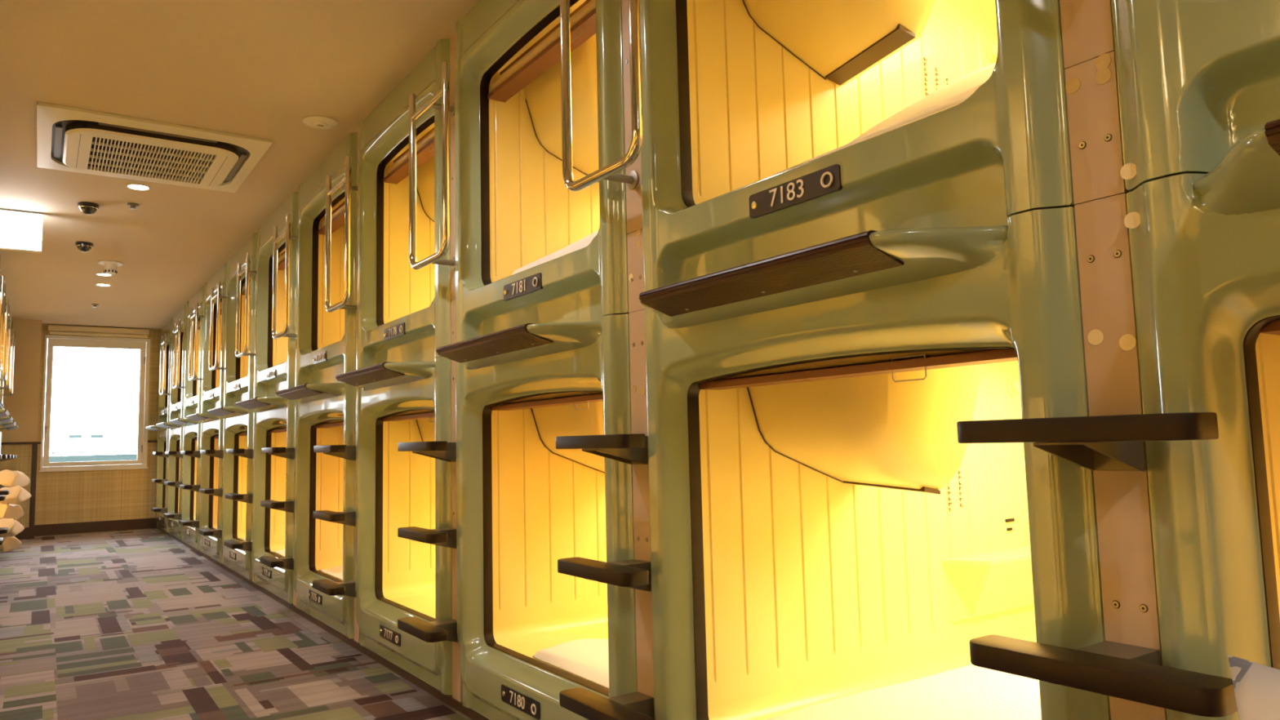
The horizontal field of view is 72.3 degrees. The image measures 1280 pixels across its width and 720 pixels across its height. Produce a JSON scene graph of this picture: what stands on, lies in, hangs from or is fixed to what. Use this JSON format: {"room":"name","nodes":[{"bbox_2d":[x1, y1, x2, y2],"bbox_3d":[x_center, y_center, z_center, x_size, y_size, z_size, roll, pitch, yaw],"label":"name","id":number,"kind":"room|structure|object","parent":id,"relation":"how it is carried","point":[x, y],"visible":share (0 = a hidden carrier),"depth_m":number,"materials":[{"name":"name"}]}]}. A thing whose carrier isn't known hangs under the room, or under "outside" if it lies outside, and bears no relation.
{"room":"capsule hotel","nodes":[
{"label":"capsule hotel","id":0,"kind":"room"},
{"bbox_2d":[0,444,32,527],"bbox_3d":[-6.384,1.286,8.944,0.337,0.860,0.004,2,-6,-34],"label":"wall","id":1,"kind":"structure","parent":0,"point":[22,463],"depth_m":8.98,"materials":[{"name":"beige paper"}]},
{"bbox_2d":[14,527,34,539],"bbox_3d":[-6.364,1.769,8.895,0.346,0.118,0.012,2,-6,-34],"label":"baseboard","id":2,"kind":"object","parent":1,"relation":"attached to","point":[28,532],"visible":0.56,"depth_m":8.95,"materials":[{"name":"brown wood"}]},
{"bbox_2d":[28,444,37,527],"bbox_3d":[-6.253,1.291,9.023,0.046,0.852,0.014,2,-6,-34],"label":"trim","id":3,"kind":"structure","parent":1,"relation":"attached to","point":[34,447],"depth_m":9.02,"materials":[{"name":"brown wood"}]},
{"bbox_2d":[0,319,41,442],"bbox_3d":[-6.494,0.718,9.140,0.338,2.262,0.340,2,-6,-34],"label":"wall pier","id":4,"kind":"object","parent":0,"point":[22,406],"visible":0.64,"depth_m":9.07,"materials":[{"name":"beige paper"}]},
{"bbox_2d":[34,324,160,524],"bbox_3d":[-6.171,0.713,9.704,5.766,2.362,0.220,2,-6,-34],"label":"wall","id":5,"kind":"structure","parent":0,"point":[88,495],"depth_m":9.65,"materials":[{"name":"beige paper"}]},
{"bbox_2d":[38,334,150,471],"bbox_3d":[-6.022,0.479,9.710,1.020,1.478,0.100,2,-6,-34],"label":"window","id":6,"kind":"structure","parent":5,"relation":"in","point":[51,341],"depth_m":9.71,"materials":[{"name":"white"}]},
{"bbox_2d":[34,517,156,536],"bbox_3d":[-5.945,1.826,9.595,1.141,0.115,0.014,2,-6,-34],"label":"baseboard","id":7,"kind":"structure","parent":5,"relation":"attached to","point":[140,523],"depth_m":9.57,"materials":[{"name":"brown wood"}]},
{"bbox_2d":[48,324,149,337],"bbox_3d":[-6.010,-0.313,9.739,0.955,0.096,0.080,2,-6,-34],"label":"roller blind","id":8,"kind":"object","parent":5,"relation":"attached to","point":[54,329],"visible":1,"depth_m":9.71,"materials":[{"name":"beige fabric"}]},
{"bbox_2d":[0,528,472,719],"bbox_3d":[-2.371,1.285,4.108,1.526,0.001,13.150,2,-6,-34],"label":"floor","id":9,"kind":"structure","parent":0,"point":[138,624],"depth_m":3.81,"materials":[{"name":"carpet"}]},
{"bbox_2d":[0,536,22,552],"bbox_3d":[-5.385,1.547,7.399,0.251,0.151,0.174,-3,-6,17],"label":"cushion","id":10,"kind":"object","parent":9,"relation":"on","point":[10,544],"visible":0.79,"depth_m":7.38,"materials":[{"name":"beige fabric"}]},
{"bbox_2d":[0,518,24,537],"bbox_3d":[-5.323,1.409,7.335,0.255,0.163,0.164,0,-5,-10],"label":"cushion","id":11,"kind":"object","parent":10,"relation":"on","point":[15,527],"visible":0.95,"depth_m":7.32,"materials":[{"name":"beige fabric"}]},
{"bbox_2d":[0,502,24,519],"bbox_3d":[-5.387,1.289,7.450,0.254,0.159,0.170,-4,-6,25],"label":"cushion","id":12,"kind":"object","parent":11,"relation":"on","point":[13,511],"visible":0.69,"depth_m":7.42,"materials":[{"name":"beige fabric"}]},
{"bbox_2d":[0,484,32,504],"bbox_3d":[-5.304,1.137,7.390,0.256,0.157,0.162,-1,-5,-6],"label":"cushion","id":13,"kind":"object","parent":12,"relation":"on","point":[17,495],"visible":0.91,"depth_m":7.36,"materials":[{"name":"beige fabric"}]},
{"bbox_2d":[0,469,30,487],"bbox_3d":[-5.363,1.016,7.472,0.254,0.164,0.168,-3,-5,13],"label":"cushion","id":14,"kind":"object","parent":13,"relation":"on","point":[8,477],"visible":0.93,"depth_m":7.44,"materials":[{"name":"beige fabric"}]},
{"bbox_3d":[-2.854,1.224,3.478,0.054,0.028,12.650,2,-6,-34],"label":"baseboard","id":15,"kind":"structure","parent":9,"relation":"on","visible":0},
{"bbox_3d":[-5.115,0.459,6.863,0.013,2.233,0.067,2,-6,-34],"label":"strip","id":16,"kind":"object","parent":15,"relation":"on","visible":0},
{"bbox_2d":[0,298,9,382],"bbox_3d":[-5.083,-0.146,6.952,0.102,0.643,0.329,2,-6,-34],"label":"grab rail","id":17,"kind":"object","parent":16,"relation":"attached to","point":[4,374],"visible":0.98,"depth_m":6.85,"materials":[{"name":"silver metal"}]},
{"bbox_3d":[-4.506,0.361,5.977,0.013,2.233,0.067,2,-6,-34],"label":"strip","id":18,"kind":"object","parent":15,"relation":"on","visible":0},
{"bbox_2d":[0,275,6,371],"bbox_3d":[-4.473,-0.243,6.066,0.102,0.643,0.329,2,-6,-34],"label":"grab rail","id":19,"kind":"object","parent":18,"relation":"attached to","point":[2,285],"visible":1,"depth_m":5.98,"materials":[{"name":"silver metal"}]},
{"bbox_3d":[-6.334,0.654,8.636,0.013,2.233,0.067,2,-6,-34],"label":"strip","id":20,"kind":"object","parent":15,"relation":"on","visible":0},
{"bbox_2d":[3,331,15,396],"bbox_3d":[-6.302,0.050,8.725,0.102,0.643,0.329,2,-6,-34],"label":"grab rail","id":21,"kind":"object","parent":20,"relation":"attached to","point":[11,392],"visible":0.66,"depth_m":8.63,"materials":[{"name":"silver metal"}]},
{"bbox_3d":[-5.725,0.556,7.749,0.013,2.233,0.067,2,-6,-34],"label":"strip","id":22,"kind":"object","parent":15,"relation":"on","visible":0},
{"bbox_2d":[0,316,13,390],"bbox_3d":[-5.692,-0.048,7.838,0.102,0.643,0.329,2,-6,-34],"label":"grab rail","id":23,"kind":"object","parent":22,"relation":"attached to","point":[7,387],"visible":0.98,"depth_m":7.74,"materials":[{"name":"silver metal"}]},
{"bbox_2d":[0,0,479,329],"bbox_3d":[-2.397,-1.021,4.283,5.766,0.100,13.250,2,-6,-34],"label":"ceiling","id":24,"kind":"structure","parent":0,"point":[257,68],"depth_m":3.56,"materials":[{"name":"beige paint"}]},
{"bbox_2d":[0,208,43,253],"bbox_3d":[-3.635,-0.752,5.053,0.306,0.232,0.052,2,-6,-34],"label":"sign box","id":25,"kind":"object","parent":24,"relation":"hanging from","point":[20,230],"visible":1,"depth_m":5.06,"materials":[{"name":"beige plastic"}]},
{"bbox_2d":[75,241,93,252],"bbox_3d":[-3.742,-0.757,5.894,0.108,0.060,0.108,2,-6,-34],"label":"dome camera","id":26,"kind":"object","parent":24,"relation":"attached to","point":[85,246],"visible":1,"depth_m":5.86,"materials":[{"name":"black"}]},
{"bbox_2d":[77,201,99,214],"bbox_3d":[-3.138,-0.857,4.980,0.108,0.060,0.108,2,-6,-34],"label":"dome camera","id":27,"kind":"object","parent":24,"relation":"attached to","point":[86,207],"visible":1,"depth_m":4.95,"materials":[{"name":"black"}]},
{"bbox_2d":[97,260,124,274],"bbox_3d":[-3.936,-0.683,6.508,0.170,0.084,0.170,2,-6,-34],"label":"smoke detector","id":28,"kind":"object","parent":24,"relation":"attached to","point":[110,266],"visible":1,"depth_m":6.48,"materials":[{"name":"beige plastic"}]},
{"bbox_2d":[125,183,151,190],"bbox_3d":[-2.681,-0.924,4.680,0.116,0.005,0.116,2,-6,-34],"label":"recessed light","id":29,"kind":"object","parent":24,"relation":"in","point":[133,186],"visible":1,"depth_m":4.67,"materials":[{"name":"beige plastic"}]},
{"bbox_2d":[36,102,272,192],"bbox_3d":[-2.320,-0.960,4.153,0.892,0.047,0.930,2,-6,-34],"label":"air conditioner","id":30,"kind":"object","parent":24,"relation":"attached to","point":[69,139],"visible":1,"depth_m":4.01,"materials":[{"name":"beige plastic"}]},
{"bbox_2d":[88,137,213,183],"bbox_3d":[-2.319,-0.943,4.151,0.490,0.012,0.524,2,-6,-34],"label":"grille","id":31,"kind":"object","parent":30,"relation":"attached to","point":[105,154],"depth_m":4.15,"materials":[{"name":"beige plastic"}]},
{"bbox_2d":[302,115,338,128],"bbox_3d":[-1.391,-1.028,3.812,0.148,0.021,0.148,2,-6,-34],"label":"ceiling speaker","id":32,"kind":"object","parent":24,"relation":"attached to","point":[317,122],"visible":1,"depth_m":3.79,"materials":[{"name":"beige plastic"}]},
{"bbox_2d":[156,525,489,719],"bbox_3d":[-1.747,1.296,4.535,0.054,0.028,13.149,2,-6,-34],"label":"baseboard","id":33,"kind":"structure","parent":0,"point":[448,700],"depth_m":3.61,"materials":[{"name":"brown wood"}]},
{"bbox_2d":[145,425,168,531],"bbox_3d":[-4.410,1.300,10.039,2.182,1.112,1.012,2,-6,-34],"label":"capsule","id":34,"kind":"object","parent":33,"relation":"on","point":[162,441],"visible":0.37,"depth_m":9.83,"materials":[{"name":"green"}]},
{"bbox_2d":[157,318,172,423],"bbox_3d":[-4.382,0.191,10.180,2.050,1.116,1.012,2,-6,-34],"label":"capsule","id":35,"kind":"object","parent":34,"relation":"on","point":[163,411],"visible":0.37,"depth_m":9.90,"materials":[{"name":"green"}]},
{"bbox_2d":[156,422,183,539],"bbox_3d":[-3.800,1.203,9.152,2.182,1.112,1.012,2,-6,-34],"label":"capsule","id":36,"kind":"object","parent":33,"relation":"on","point":[175,431],"visible":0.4,"depth_m":8.95,"materials":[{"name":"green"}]},
{"bbox_2d":[168,303,186,422],"bbox_3d":[-3.772,0.093,9.294,2.050,1.116,1.012,2,-6,-34],"label":"capsule","id":37,"kind":"object","parent":36,"relation":"on","point":[176,396],"visible":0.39,"depth_m":9.02,"materials":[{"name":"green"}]},
{"bbox_2d":[169,417,200,550],"bbox_3d":[-3.191,1.105,8.266,2.182,1.112,1.012,2,-6,-34],"label":"capsule","id":38,"kind":"object","parent":33,"relation":"on","point":[192,428],"visible":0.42,"depth_m":8.06,"materials":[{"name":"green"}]},
{"bbox_2d":[183,285,204,417],"bbox_3d":[-3.163,-0.004,8.408,2.050,1.116,1.012,2,-6,-34],"label":"capsule","id":39,"kind":"object","parent":38,"relation":"on","point":[193,389],"visible":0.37,"depth_m":8.14,"materials":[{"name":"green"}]},
{"bbox_2d":[186,413,223,563],"bbox_3d":[-2.581,1.008,7.380,2.182,1.112,1.012,2,-6,-34],"label":"capsule","id":40,"kind":"object","parent":33,"relation":"on","point":[211,425],"visible":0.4,"depth_m":7.17,"materials":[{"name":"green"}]},
{"bbox_2d":[201,262,227,413],"bbox_3d":[-2.553,-0.102,7.521,2.050,1.116,1.012,2,-6,-34],"label":"capsule","id":41,"kind":"object","parent":40,"relation":"on","point":[213,381],"visible":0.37,"depth_m":7.25,"materials":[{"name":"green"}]},
{"bbox_2d":[207,405,253,580],"bbox_3d":[-1.972,0.910,6.494,2.182,1.112,1.012,2,-6,-34],"label":"capsule","id":42,"kind":"object","parent":33,"relation":"on","point":[236,520],"visible":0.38,"depth_m":6.29,"materials":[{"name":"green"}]},
{"bbox_2d":[223,232,257,406],"bbox_3d":[-1.944,-0.199,6.635,2.050,1.116,1.012,2,-6,-34],"label":"capsule","id":43,"kind":"object","parent":42,"relation":"on","point":[239,372],"visible":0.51,"depth_m":6.37,"materials":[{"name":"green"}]},
{"bbox_2d":[235,396,295,604],"bbox_3d":[-1.362,0.813,5.607,2.182,1.112,1.012,2,-6,-34],"label":"capsule","id":44,"kind":"object","parent":33,"relation":"on","point":[273,424],"visible":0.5,"depth_m":5.40,"materials":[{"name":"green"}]},
{"bbox_2d":[253,191,298,397],"bbox_3d":[-1.334,-0.297,5.749,2.050,1.116,1.012,2,-6,-34],"label":"capsule","id":45,"kind":"object","parent":44,"relation":"on","point":[274,359],"visible":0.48,"depth_m":5.48,"materials":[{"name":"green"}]},
{"bbox_2d":[293,207,298,606],"bbox_3d":[-1.833,0.177,4.696,0.013,2.233,0.067,2,-6,-34],"label":"strip","id":46,"kind":"object","parent":33,"relation":"on","point":[294,592],"visible":0.02,"depth_m":4.60,"materials":[{"name":"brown wood"}]},
{"bbox_2d":[259,555,293,569],"bbox_3d":[-1.873,1.065,4.557,0.152,0.068,0.294,2,-6,-34],"label":"step","id":47,"kind":"structure","parent":46,"relation":"attached to","point":[269,561],"depth_m":4.54,"materials":[{"name":"brown"}]},
{"bbox_2d":[260,499,293,512],"bbox_3d":[-1.880,0.772,4.585,0.152,0.068,0.294,2,-6,-34],"label":"step","id":48,"kind":"structure","parent":46,"relation":"attached to","point":[287,506],"depth_m":4.56,"materials":[{"name":"brown"}]},
{"bbox_2d":[261,447,294,459],"bbox_3d":[-1.886,0.494,4.611,0.152,0.068,0.294,2,-6,-34],"label":"step","id":49,"kind":"structure","parent":46,"relation":"attached to","point":[289,453],"depth_m":4.59,"materials":[{"name":"brown"}]},
{"bbox_2d":[271,213,297,339],"bbox_3d":[-1.894,-0.431,4.720,0.102,0.643,0.329,2,-6,-34],"label":"grab rail","id":50,"kind":"object","parent":46,"relation":"attached to","point":[286,234],"visible":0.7,"depth_m":4.66,"materials":[{"name":"silver metal"}]},
{"bbox_2d":[275,382,355,638],"bbox_3d":[-0.753,0.715,4.721,2.182,1.112,1.012,2,-6,-34],"label":"capsule","id":51,"kind":"object","parent":33,"relation":"on","point":[325,412],"visible":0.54,"depth_m":4.51,"materials":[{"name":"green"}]},
{"bbox_2d":[295,132,357,386],"bbox_3d":[-0.725,-0.394,4.863,2.050,1.116,1.012,2,-6,-34],"label":"capsule","id":52,"kind":"object","parent":51,"relation":"on","point":[326,341],"visible":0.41,"depth_m":4.61,"materials":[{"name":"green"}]},
{"bbox_2d":[319,564,342,579],"bbox_3d":[-0.680,1.067,4.728,1.852,0.025,0.772,2,-6,-34],"label":"mattress","id":53,"kind":"object","parent":51,"relation":"in","point":[337,571],"visible":0.04,"depth_m":4.41,"materials":[{"name":"white"}]},
{"bbox_2d":[354,129,359,643],"bbox_3d":[-1.223,0.080,3.809,0.013,2.233,0.067,2,-6,-34],"label":"strip","id":54,"kind":"object","parent":33,"relation":"on","point":[356,625],"visible":0.23,"depth_m":3.81,"materials":[{"name":"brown wood"}]},
{"bbox_2d":[312,578,355,597],"bbox_3d":[-1.263,0.968,3.671,0.152,0.068,0.294,2,-6,-34],"label":"step","id":55,"kind":"structure","parent":54,"relation":"attached to","point":[330,588],"depth_m":3.66,"materials":[{"name":"brown"}]},
{"bbox_2d":[312,510,355,526],"bbox_3d":[-1.270,0.675,3.698,0.152,0.068,0.294,2,-6,-34],"label":"step","id":56,"kind":"structure","parent":54,"relation":"attached to","point":[348,517],"depth_m":3.68,"materials":[{"name":"brown"}]},
{"bbox_2d":[313,444,355,460],"bbox_3d":[-1.277,0.396,3.724,0.152,0.068,0.294,2,-6,-34],"label":"step","id":57,"kind":"structure","parent":54,"relation":"attached to","point":[344,451],"depth_m":3.70,"materials":[{"name":"brown"}]},
{"bbox_2d":[324,155,357,312],"bbox_3d":[-1.285,-0.528,3.834,0.102,0.643,0.329,2,-6,-34],"label":"grab rail","id":58,"kind":"object","parent":54,"relation":"attached to","point":[348,187],"visible":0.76,"depth_m":3.78,"materials":[{"name":"silver metal"}]},
{"bbox_2d":[335,356,452,695],"bbox_3d":[-0.143,0.618,3.835,2.182,1.112,1.012,2,-6,-34],"label":"capsule","id":59,"kind":"object","parent":33,"relation":"on","point":[396,578],"visible":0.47,"depth_m":3.62,"materials":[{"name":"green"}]},
{"bbox_2d":[356,38,451,369],"bbox_3d":[-0.115,-0.492,3.976,2.050,1.116,1.012,2,-6,-34],"label":"capsule","id":60,"kind":"object","parent":59,"relation":"on","point":[403,312],"visible":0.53,"depth_m":3.72,"materials":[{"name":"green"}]},
{"bbox_2d":[449,31,462,702],"bbox_3d":[-0.614,-0.018,2.923,0.013,2.233,0.067,2,-6,-34],"label":"strip","id":61,"kind":"object","parent":33,"relation":"on","point":[457,688],"visible":0.53,"depth_m":2.93,"materials":[{"name":"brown wood"}]},
{"bbox_2d":[397,526,456,548],"bbox_3d":[-0.661,0.577,2.812,0.152,0.068,0.294,2,-6,-34],"label":"step","id":62,"kind":"structure","parent":61,"relation":"attached to","point":[446,537],"depth_m":2.79,"materials":[{"name":"brown"}]},
{"bbox_2d":[397,440,456,462],"bbox_3d":[-0.667,0.299,2.838,0.152,0.068,0.294,2,-6,-34],"label":"step","id":63,"kind":"structure","parent":61,"relation":"attached to","point":[441,450],"depth_m":2.82,"materials":[{"name":"brown"}]},
{"bbox_2d":[397,616,457,642],"bbox_3d":[-0.654,0.870,2.785,0.152,0.068,0.294,2,-6,-34],"label":"step","id":64,"kind":"structure","parent":61,"relation":"attached to","point":[444,629],"depth_m":2.77,"materials":[{"name":"brown"}]},
{"bbox_2d":[408,61,455,270],"bbox_3d":[-0.675,-0.626,2.948,0.102,0.643,0.329,2,-6,-34],"label":"grab rail","id":65,"kind":"object","parent":61,"relation":"attached to","point":[436,258],"visible":0.98,"depth_m":2.92,"materials":[{"name":"silver metal"}]},
{"bbox_2d":[435,313,637,719],"bbox_3d":[0.466,0.520,2.949,2.182,1.112,1.012,2,-6,-34],"label":"capsule","id":66,"kind":"object","parent":33,"relation":"on","point":[525,504],"visible":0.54,"depth_m":2.75,"materials":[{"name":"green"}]},
{"bbox_2d":[454,0,629,342],"bbox_3d":[0.494,-0.589,3.090,2.050,1.116,1.012,2,-6,-34],"label":"capsule","id":67,"kind":"object","parent":66,"relation":"on","point":[514,207],"visible":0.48,"depth_m":2.83,"materials":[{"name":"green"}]},
{"bbox_3d":[0.513,-0.224,3.058,1.852,0.074,0.772,2,-6,-34],"label":"mattress","id":68,"kind":"object","parent":67,"relation":"in","visible":0},
{"bbox_2d":[511,230,598,275],"bbox_3d":[0.175,-0.431,2.848,1.000,0.316,0.732,2,-6,-34],"label":"quilt","id":69,"kind":"object","parent":68,"relation":"on","point":[584,242],"visible":0.1,"depth_m":2.59,"materials":[{"name":"white fabric"}]},
{"bbox_2d":[533,638,608,688],"bbox_3d":[0.198,0.850,2.628,0.925,0.025,0.615,2,-6,-34],"label":"mattress","id":70,"kind":"object","parent":66,"relation":"in","point":[588,658],"visible":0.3,"depth_m":2.47,"materials":[{"name":"white fabric"}]},
{"bbox_2d":[621,0,654,719],"bbox_3d":[-0.004,-0.115,2.037,0.013,2.233,0.067,2,-6,-34],"label":"strip","id":71,"kind":"object","parent":33,"relation":"on","point":[645,677],"visible":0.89,"depth_m":2.02,"materials":[{"name":"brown metal"}]},
{"bbox_2d":[560,0,643,191],"bbox_3d":[-0.066,-0.723,2.062,0.102,0.643,0.329,2,-6,-34],"label":"grab rail","id":72,"kind":"object","parent":71,"relation":"attached to","point":[609,172],"visible":1,"depth_m":2.03,"materials":[{"name":"silver metal"}]},
{"bbox_2d":[555,433,648,464],"bbox_3d":[-0.058,0.201,1.952,0.152,0.068,0.294,2,-6,-34],"label":"step","id":73,"kind":"structure","parent":71,"relation":"attached to","point":[632,448],"depth_m":1.93,"materials":[{"name":"brown"}]},
{"bbox_2d":[557,556,651,591],"bbox_3d":[-0.051,0.480,1.926,0.152,0.068,0.294,2,-6,-34],"label":"step","id":74,"kind":"structure","parent":71,"relation":"attached to","point":[633,573],"depth_m":1.88,"materials":[{"name":"brown"}]},
{"bbox_2d":[559,687,654,719],"bbox_3d":[-0.044,0.772,1.899,0.152,0.068,0.294,2,-6,-34],"label":"step","id":75,"kind":"structure","parent":71,"relation":"attached to","point":[590,705],"depth_m":1.90,"materials":[{"name":"brown wood"}]},
{"bbox_2d":[639,206,1111,719],"bbox_3d":[1.076,0.423,2.063,2.182,1.112,1.012,2,-6,-34],"label":"capsule","id":76,"kind":"object","parent":33,"relation":"on","point":[822,528],"visible":0.74,"depth_m":1.88,"materials":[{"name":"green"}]},
{"bbox_2d":[640,0,1129,291],"bbox_3d":[1.104,-0.687,2.204,2.050,1.116,1.012,2,-6,-34],"label":"capsule","id":77,"kind":"object","parent":76,"relation":"on","point":[737,95],"visible":0.62,"depth_m":1.96,"materials":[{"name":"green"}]},
{"bbox_3d":[1.122,-0.322,2.172,1.852,0.074,0.772,2,-6,-34],"label":"mattress","id":78,"kind":"object","parent":77,"relation":"in","visible":0},
{"bbox_2d":[760,62,995,180],"bbox_3d":[0.784,-0.537,1.963,1.000,0.334,0.732,2,-6,-34],"label":"quilt","id":79,"kind":"object","parent":78,"relation":"on","point":[956,92],"visible":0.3,"depth_m":1.83,"materials":[{"name":"white fabric"}]},
{"bbox_2d":[764,664,1041,719],"bbox_3d":[1.149,0.774,2.069,1.852,0.025,0.772,2,-6,-34],"label":"mattress","id":80,"kind":"object","parent":76,"relation":"in","point":[971,691],"visible":0.23,"depth_m":1.97,"materials":[{"name":"white fabric"}]},
{"bbox_2d":[942,546,1034,622],"bbox_3d":[1.065,0.627,2.464,0.535,0.170,0.100,2,-6,-34],"label":"pillow","id":81,"kind":"object","parent":76,"relation":"attached to","point":[980,584],"depth_m":2.38,"materials":[{"name":"yellow fabric"}]},
{"bbox_2d":[1004,518,1014,530],"bbox_3d":[1.077,0.479,2.547,0.040,0.034,0.004,2,-6,-34],"label":"outlet","id":82,"kind":"object","parent":76,"relation":"attached to","point":[1009,522],"depth_m":2.55,"materials":[{"name":"black"}]},
{"bbox_2d":[1059,0,1166,719],"bbox_3d":[0.607,-0.214,1.137,0.025,2.232,0.091,2,-6,-34],"label":"strip","id":83,"kind":"object","parent":33,"relation":"on","point":[1103,223],"visible":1,"depth_m":1.13,"materials":[{"name":"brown wood"}]},
{"bbox_2d":[956,412,1218,471],"bbox_3d":[0.552,0.104,1.066,0.152,0.068,0.294,2,-6,-34],"label":"step","id":84,"kind":"structure","parent":83,"relation":"attached to","point":[1098,442],"depth_m":1.03,"materials":[{"name":"brown plastic"}]},
{"bbox_2d":[968,634,1237,717],"bbox_3d":[0.558,0.382,1.040,0.152,0.068,0.294,2,-6,-34],"label":"step","id":85,"kind":"structure","parent":83,"relation":"attached to","point":[1131,673],"depth_m":0.99,"materials":[{"name":"brown"}]},
{"bbox_2d":[1126,119,1279,719],"bbox_3d":[1.685,0.325,1.176,2.182,1.112,1.012,2,-6,-34],"label":"capsule","id":86,"kind":"object","parent":33,"relation":"on","point":[1205,248],"visible":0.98,"depth_m":1.02,"materials":[{"name":"plastic"}]},
{"bbox_2d":[1111,0,1279,191],"bbox_3d":[1.713,-0.784,1.318,2.050,1.116,1.012,2,-6,-34],"label":"capsule","id":87,"kind":"object","parent":86,"relation":"on","point":[1196,78],"visible":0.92,"depth_m":1.05,"materials":[{"name":"plastic"}]},
{"bbox_2d":[1227,654,1279,719],"bbox_3d":[0.681,0.572,0.615,0.226,0.638,0.422,1,-6,-25],"label":"bundle","id":88,"kind":"object","parent":86,"relation":"in","point":[1256,686],"visible":1,"depth_m":0.78,"materials":[{"name":"grey fabric"}]},
{"bbox_3d":[-2.442,0.275,5.582,0.013,2.233,0.067,2,-6,-34],"label":"strip","id":89,"kind":"object","parent":33,"relation":"on","visible":0},
{"bbox_2d":[223,539,252,551],"bbox_3d":[-2.482,1.163,5.443,0.152,0.068,0.294,2,-6,-34],"label":"step","id":90,"kind":"structure","parent":89,"relation":"attached to","point":[233,544],"depth_m":5.43,"materials":[{"name":"brown"}]},
{"bbox_2d":[225,493,252,503],"bbox_3d":[-2.489,0.870,5.471,0.152,0.068,0.294,2,-6,-34],"label":"step","id":91,"kind":"structure","parent":89,"relation":"attached to","point":[247,498],"depth_m":5.45,"materials":[{"name":"brown"}]},
{"bbox_2d":[226,448,253,458],"bbox_3d":[-2.496,0.591,5.497,0.152,0.068,0.294,2,-6,-34],"label":"step","id":92,"kind":"structure","parent":89,"relation":"attached to","point":[247,453],"depth_m":5.48,"materials":[{"name":"brown"}]},
{"bbox_2d":[235,253,256,357],"bbox_3d":[-2.504,-0.333,5.607,0.102,0.643,0.329,2,-6,-34],"label":"grab rail","id":93,"kind":"object","parent":89,"relation":"attached to","point":[246,269],"visible":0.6,"depth_m":5.54,"materials":[{"name":"silver metal"}]},
{"bbox_3d":[-3.052,0.372,6.468,0.013,2.233,0.067,2,-6,-34],"label":"strip","id":94,"kind":"object","parent":33,"relation":"on","visible":0},
{"bbox_2d":[198,528,222,537],"bbox_3d":[-3.092,1.260,6.330,0.152,0.068,0.294,2,-6,-34],"label":"step","id":95,"kind":"structure","parent":94,"relation":"attached to","point":[205,531],"depth_m":6.32,"materials":[{"name":"brown"}]},
{"bbox_2d":[199,488,222,497],"bbox_3d":[-3.099,0.967,6.357,0.152,0.068,0.294,2,-6,-34],"label":"step","id":96,"kind":"structure","parent":94,"relation":"attached to","point":[218,492],"depth_m":6.34,"materials":[{"name":"brown"}]},
{"bbox_2d":[200,449,222,458],"bbox_3d":[-3.105,0.689,6.383,0.152,0.068,0.294,2,-6,-34],"label":"step","id":97,"kind":"structure","parent":94,"relation":"attached to","point":[219,454],"depth_m":6.37,"materials":[{"name":"brown"}]},
{"bbox_2d":[208,281,226,371],"bbox_3d":[-3.113,-0.236,6.493,0.102,0.643,0.329,2,-6,-34],"label":"grab rail","id":98,"kind":"object","parent":94,"relation":"attached to","point":[217,295],"visible":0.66,"depth_m":6.43,"materials":[{"name":"silver metal"}]},
{"bbox_3d":[-3.661,0.470,7.354,0.013,2.233,0.067,2,-6,-34],"label":"strip","id":99,"kind":"object","parent":33,"relation":"on","visible":0},
{"bbox_2d":[178,520,199,528],"bbox_3d":[-3.701,1.358,7.216,0.152,0.068,0.294,2,-6,-34],"label":"step","id":100,"kind":"structure","parent":99,"relation":"attached to","point":[184,522],"depth_m":7.20,"materials":[{"name":"brown"}]},
{"bbox_2d":[188,302,203,381],"bbox_3d":[-3.723,-0.138,7.379,0.102,0.643,0.329,2,-6,-34],"label":"grab rail","id":101,"kind":"object","parent":99,"relation":"attached to","point":[196,315],"visible":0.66,"depth_m":7.33,"materials":[{"name":"silver metal"}]},
{"bbox_3d":[-4.271,0.567,8.241,0.013,2.233,0.067,2,-6,-34],"label":"strip","id":102,"kind":"object","parent":33,"relation":"on","visible":0},
{"bbox_2d":[172,319,185,389],"bbox_3d":[-4.332,-0.041,8.265,0.102,0.643,0.329,2,-6,-34],"label":"grab rail","id":103,"kind":"object","parent":102,"relation":"attached to","point":[179,330],"visible":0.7,"depth_m":8.23,"materials":[{"name":"silver metal"}]},
{"bbox_3d":[-4.880,0.665,9.127,0.013,2.233,0.067,2,-6,-34],"label":"strip","id":104,"kind":"object","parent":33,"relation":"on","visible":0},
{"bbox_2d":[159,333,171,395],"bbox_3d":[-4.942,0.057,9.151,0.102,0.643,0.329,2,-6,-34],"label":"grab rail","id":105,"kind":"object","parent":104,"relation":"attached to","point":[162,359],"visible":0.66,"depth_m":9.11,"materials":[{"name":"silver metal"}]},
{"label":"outside","id":106,"kind":"structure","parent":0,"visible":0},
{"bbox_2d":[43,414,137,456],"bbox_3d":[-22.786,7.447,34.681,30.000,10.400,4.020,2,-6,-34],"label":"office building","id":107,"kind":"structure","parent":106,"point":[74,431],"depth_m":33.88,"materials":[{"name":"white concrete"}]},
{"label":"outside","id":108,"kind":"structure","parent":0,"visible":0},
{"bbox_2d":[42,453,139,466],"bbox_3d":[-7.651,3.308,12.776,10.000,3.838,0.200,2,-6,-34],"label":"wall","id":109,"kind":"structure","parent":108,"point":[131,456],"depth_m":12.68,"materials":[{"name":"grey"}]},
{"bbox_2d":[49,445,137,456],"bbox_3d":[-7.969,1.321,12.736,3.300,0.126,0.025,2,-6,-34],"label":"fence","id":110,"kind":"object","parent":109,"relation":"on","point":[124,451],"visible":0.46,"depth_m":12.73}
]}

